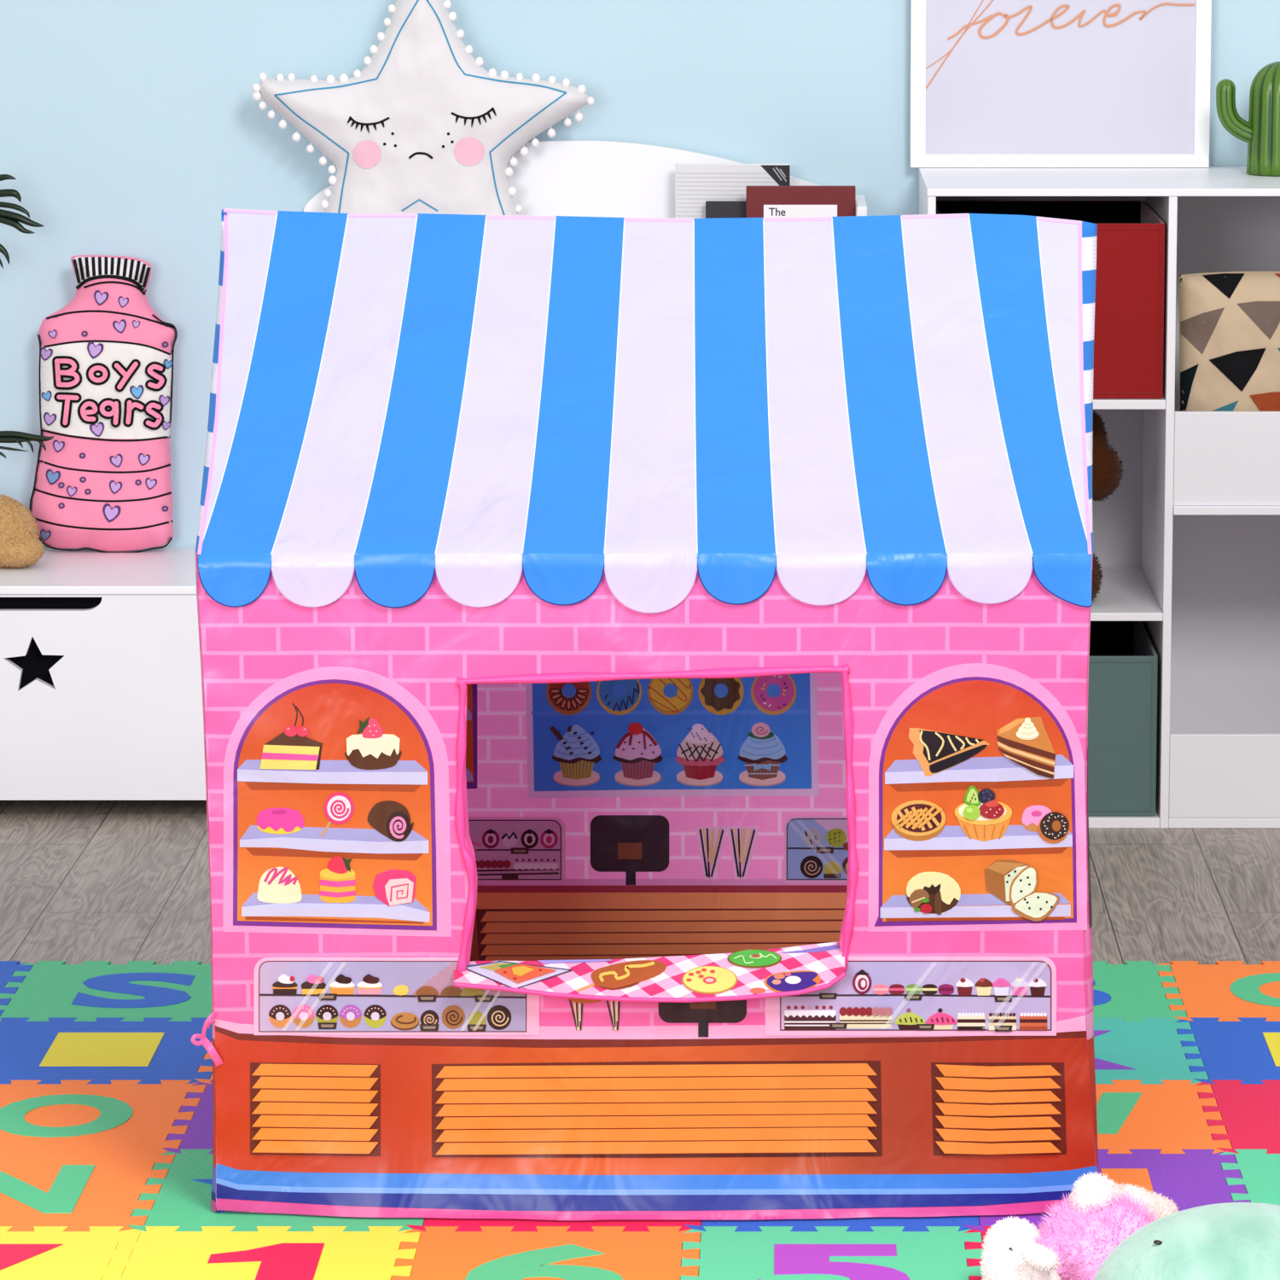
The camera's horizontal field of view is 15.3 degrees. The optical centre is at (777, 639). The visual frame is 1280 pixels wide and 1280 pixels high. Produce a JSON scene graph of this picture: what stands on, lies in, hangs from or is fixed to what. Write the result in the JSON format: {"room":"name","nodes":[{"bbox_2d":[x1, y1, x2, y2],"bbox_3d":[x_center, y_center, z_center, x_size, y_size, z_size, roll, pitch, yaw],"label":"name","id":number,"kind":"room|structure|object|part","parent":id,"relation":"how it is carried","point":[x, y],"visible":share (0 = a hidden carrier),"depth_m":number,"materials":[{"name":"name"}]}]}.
{"room":"children's room","nodes":[
{"label":"children's room","id":0,"kind":"room"},
{"bbox_2d":[0,0,1279,547],"bbox_3d":[0.000,-1.088,7.452,6.000,2.812,0.100,0,10,0],"label":"wall","id":1,"kind":"structure","parent":0,"point":[128,128],"depth_m":7.45,"materials":[{"name":"blue paint"}]},
{"bbox_2d":[0,800,1279,964],"bbox_3d":[0.000,1.018,3.262,6.000,0.100,9.079,0,10,0],"label":"floor","id":2,"kind":"structure","parent":0,"point":[116,881],"depth_m":6.80,"materials":[{"name":"grey wood"}]},
{"bbox_2d":[0,547,206,800],"bbox_3d":[-1.258,0.064,7.403,0.985,0.360,0.387,0,10,0],"label":"chest","id":3,"kind":"object","parent":2,"relation":"on","point":[101,689],"visible":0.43,"depth_m":7.22,"materials":[{"name":"white paint"}]},
{"bbox_2d":[0,494,44,568],"bbox_3d":[-1.242,-0.172,7.369,0.223,0.114,0.124,0,10,0],"label":"plush toy","id":4,"kind":"object","parent":3,"relation":"on","point":[20,545],"visible":1,"depth_m":7.33,"materials":[{"name":"fabric"}]},
{"bbox_2d":[0,174,54,458],"bbox_3d":[-1.325,-0.418,7.355,0.430,0.603,0.123,0,10,0],"label":"potted palm","id":5,"kind":"object","parent":3,"relation":"on","point":[11,218],"visible":1,"depth_m":7.31,"materials":[{"name":"green plant"}]},
{"bbox_2d":[29,255,177,552],"bbox_3d":[-1.058,-0.366,7.457,0.240,0.471,0.098,0,10,0],"label":"cushion","id":6,"kind":"object","parent":3,"relation":"on","point":[102,482],"visible":1,"depth_m":7.43,"materials":[{"name":"fabric"}]},
{"bbox_2d":[303,139,866,218],"bbox_3d":[-0.303,-0.265,7.408,0.878,1.005,0.250,0,10,0],"label":"bookcase","id":7,"kind":"object","parent":2,"relation":"on","point":[560,177],"visible":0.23,"depth_m":7.44,"materials":[{"name":"white paint"}]},
{"bbox_2d":[252,0,594,215],"bbox_3d":[-0.546,-0.797,7.349,0.527,0.509,0.100,0,10,0],"label":"cushion","id":8,"kind":"object","parent":7,"relation":"on","point":[423,127],"visible":0.84,"depth_m":7.32,"materials":[{"name":"white fabric"}]},
{"bbox_2d":[705,201,746,218],"bbox_3d":[-0.070,-0.610,7.380,0.083,0.140,0.016,0,10,0],"label":"book","id":9,"kind":"object","parent":7,"relation":"on","point":[713,209],"visible":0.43,"depth_m":7.36,"materials":[{"name":"paper"}]},
{"bbox_2d":[674,163,790,218],"bbox_3d":[-0.070,-0.642,7.407,0.178,0.195,0.024,0,10,0],"label":"book","id":10,"kind":"object","parent":7,"relation":"on","point":[695,184],"visible":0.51,"depth_m":7.38,"materials":[{"name":"paper"}]},
{"bbox_2d":[745,186,855,217],"bbox_3d":[0.035,-0.616,7.342,0.168,0.166,0.025,0,10,0],"label":"book","id":11,"kind":"object","parent":7,"relation":"on","point":[761,201],"visible":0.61,"depth_m":7.32,"materials":[{"name":"paper"}]},
{"bbox_3d":[0.128,-0.222,7.407,0.016,0.922,0.234,0,10,0],"label":"panel","id":12,"kind":"part","parent":7,"relation":"part of","materials":[{"name":"white paint"}]},
{"bbox_2d":[0,960,1279,1279],"bbox_3d":[-0.242,0.560,5.561,2.118,0.012,1.518,0,10,0],"label":"play mat","id":13,"kind":"object","parent":2,"relation":"on","point":[160,1253],"depth_m":5.37,"materials":[{"name":"multicoloured rubber"}]},
{"bbox_2d":[191,208,1098,1220],"bbox_3d":[-0.137,0.040,5.421,0.989,1.058,0.767,0,10,0],"label":"tent","id":14,"kind":"object","parent":13,"relation":"on","point":[644,661],"visible":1,"depth_m":5.14,"materials":[{"name":"fabric"}]},
{"bbox_3d":[-0.614,0.038,5.434,0.024,1.058,0.727,0,10,1],"label":"panel","id":15,"kind":"part","parent":14,"relation":"part of","materials":[{"name":"fabric"}]},
{"bbox_3d":[-0.141,-0.287,5.195,0.964,0.336,0.376,0,10,0],"label":"roof panel","id":16,"kind":"part","parent":14,"relation":"part of","materials":[{"name":"blue fabric"}]},
{"bbox_3d":[-0.135,0.270,5.095,0.960,0.717,0.040,0,10,0],"label":"panel","id":17,"kind":"part","parent":14,"relation":"part of","materials":[{"name":"fabric"}]},
{"bbox_3d":[-0.145,0.141,5.815,0.938,0.723,0.009,0,10,0],"label":"panel","id":18,"kind":"part","parent":14,"relation":"part of","materials":[{"name":"fabric"}]},
{"bbox_3d":[0.340,0.044,5.437,0.036,1.045,0.736,0,10,-1],"label":"panel","id":19,"kind":"part","parent":14,"relation":"part of","materials":[{"name":"fabric"}]},
{"bbox_2d":[979,1171,1179,1279],"bbox_3d":[0.336,0.607,4.893,0.290,0.123,0.151,-7,12,-35],"label":"plush toy","id":20,"kind":"object","parent":13,"relation":"on","point":[1100,1213],"visible":0.88,"depth_m":4.85,"materials":[{"name":"pink fabric"}]},
{"bbox_2d":[918,166,1279,828],"bbox_3d":[0.600,-0.228,7.319,0.760,0.964,0.451,0,10,0],"label":"storage unit","id":21,"kind":"object","parent":2,"relation":"on","point":[1187,544],"visible":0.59,"depth_m":7.30,"materials":[{"name":"white paint"}]},
{"bbox_3d":[0.227,-0.223,7.322,0.012,0.952,0.445,0,10,0],"label":"panel","id":22,"kind":"part","parent":21,"relation":"part of","materials":[{"name":"white paint"}]},
{"bbox_3d":[0.405,-0.268,7.536,0.343,0.936,0.008,0,10,0],"label":"panel","id":23,"kind":"part","parent":21,"relation":"part of","materials":[{"name":"white wood"}]},
{"bbox_2d":[936,200,1164,398],"bbox_3d":[0.407,-0.523,7.269,0.332,0.261,0.422,0,10,0],"label":"fabric bin","id":24,"kind":"object","parent":21,"relation":"on","point":[1129,331],"visible":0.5,"depth_m":7.07,"materials":[{"name":"fabric"}]},
{"bbox_2d":[910,0,1211,167],"bbox_3d":[0.439,-1.033,7.380,0.465,0.600,0.018,0,10,0],"label":"picture frame","id":25,"kind":"object","parent":21,"relation":"on","point":[994,83],"visible":1,"depth_m":7.41,"materials":[{"name":"wood"}]},
{"bbox_2d":[1091,410,1124,602],"bbox_3d":[0.431,-0.208,7.208,0.189,0.302,0.162,0,10,0],"label":"teddy bear","id":26,"kind":"object","parent":21,"relation":"on","point":[1107,469],"visible":0.1,"depth_m":7.19},
{"bbox_2d":[1087,621,1157,815],"bbox_3d":[0.406,0.109,7.380,0.330,0.246,0.422,0,10,0],"label":"fabric bin","id":27,"kind":"object","parent":21,"relation":"on","point":[1123,662],"visible":0.34,"depth_m":7.18,"materials":[{"name":"fabric"}]},
{"bbox_2d":[1090,567,1163,621],"bbox_3d":[0.405,-0.072,7.345,0.343,0.012,0.435,0,10,0],"label":"shelf","id":28,"kind":"object","parent":21,"relation":"attached to","point":[1126,594],"depth_m":7.26,"materials":[{"name":"white paint"}]},
{"bbox_2d":[1093,395,1165,409],"bbox_3d":[0.405,-0.387,7.290,0.343,0.014,0.435,0,10,0],"label":"shelf","id":29,"kind":"object","parent":21,"relation":"attached to","point":[1098,404],"depth_m":7.08,"materials":[{"name":"white paint"}]},
{"bbox_3d":[0.778,-0.268,7.536,0.378,0.936,0.008,0,10,0],"label":"panel","id":30,"kind":"part","parent":21,"relation":"part of","materials":[{"name":"white wood"}]},
{"bbox_2d":[1173,505,1279,515],"bbox_3d":[0.778,-0.230,7.314,0.378,0.013,0.442,0,10,0],"label":"shelf","id":31,"kind":"object","parent":21,"relation":"attached to","point":[1178,509],"depth_m":7.10,"materials":[{"name":"white paint"}]},
{"bbox_2d":[1179,271,1279,411],"bbox_3d":[0.743,-0.383,7.149,0.285,0.340,0.088,0,10,0],"label":"throw cushion","id":32,"kind":"object","parent":21,"relation":"on","point":[1230,322],"visible":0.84,"depth_m":7.11,"materials":[{"name":"fabric"}]},
{"bbox_2d":[1216,61,1279,175],"bbox_3d":[0.769,-0.798,7.282,0.182,0.172,0.104,5,11,25],"label":"cactus","id":33,"kind":"object","parent":21,"relation":"on","point":[1261,133],"visible":1,"depth_m":7.25,"materials":[{"name":"green ceramic"}]},
{"bbox_3d":[0.700,-0.808,7.280,0.061,0.098,0.030,0,10,0],"label":"arm","id":34,"kind":"part","parent":33,"relation":"part of"},
{"bbox_2d":[1093,1202,1279,1279],"bbox_3d":[0.515,0.636,4.521,0.438,0.192,0.279,0,10,0],"label":"plush animal","id":35,"kind":"object","parent":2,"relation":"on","point":[1229,1241],"visible":1,"depth_m":4.47}
]}

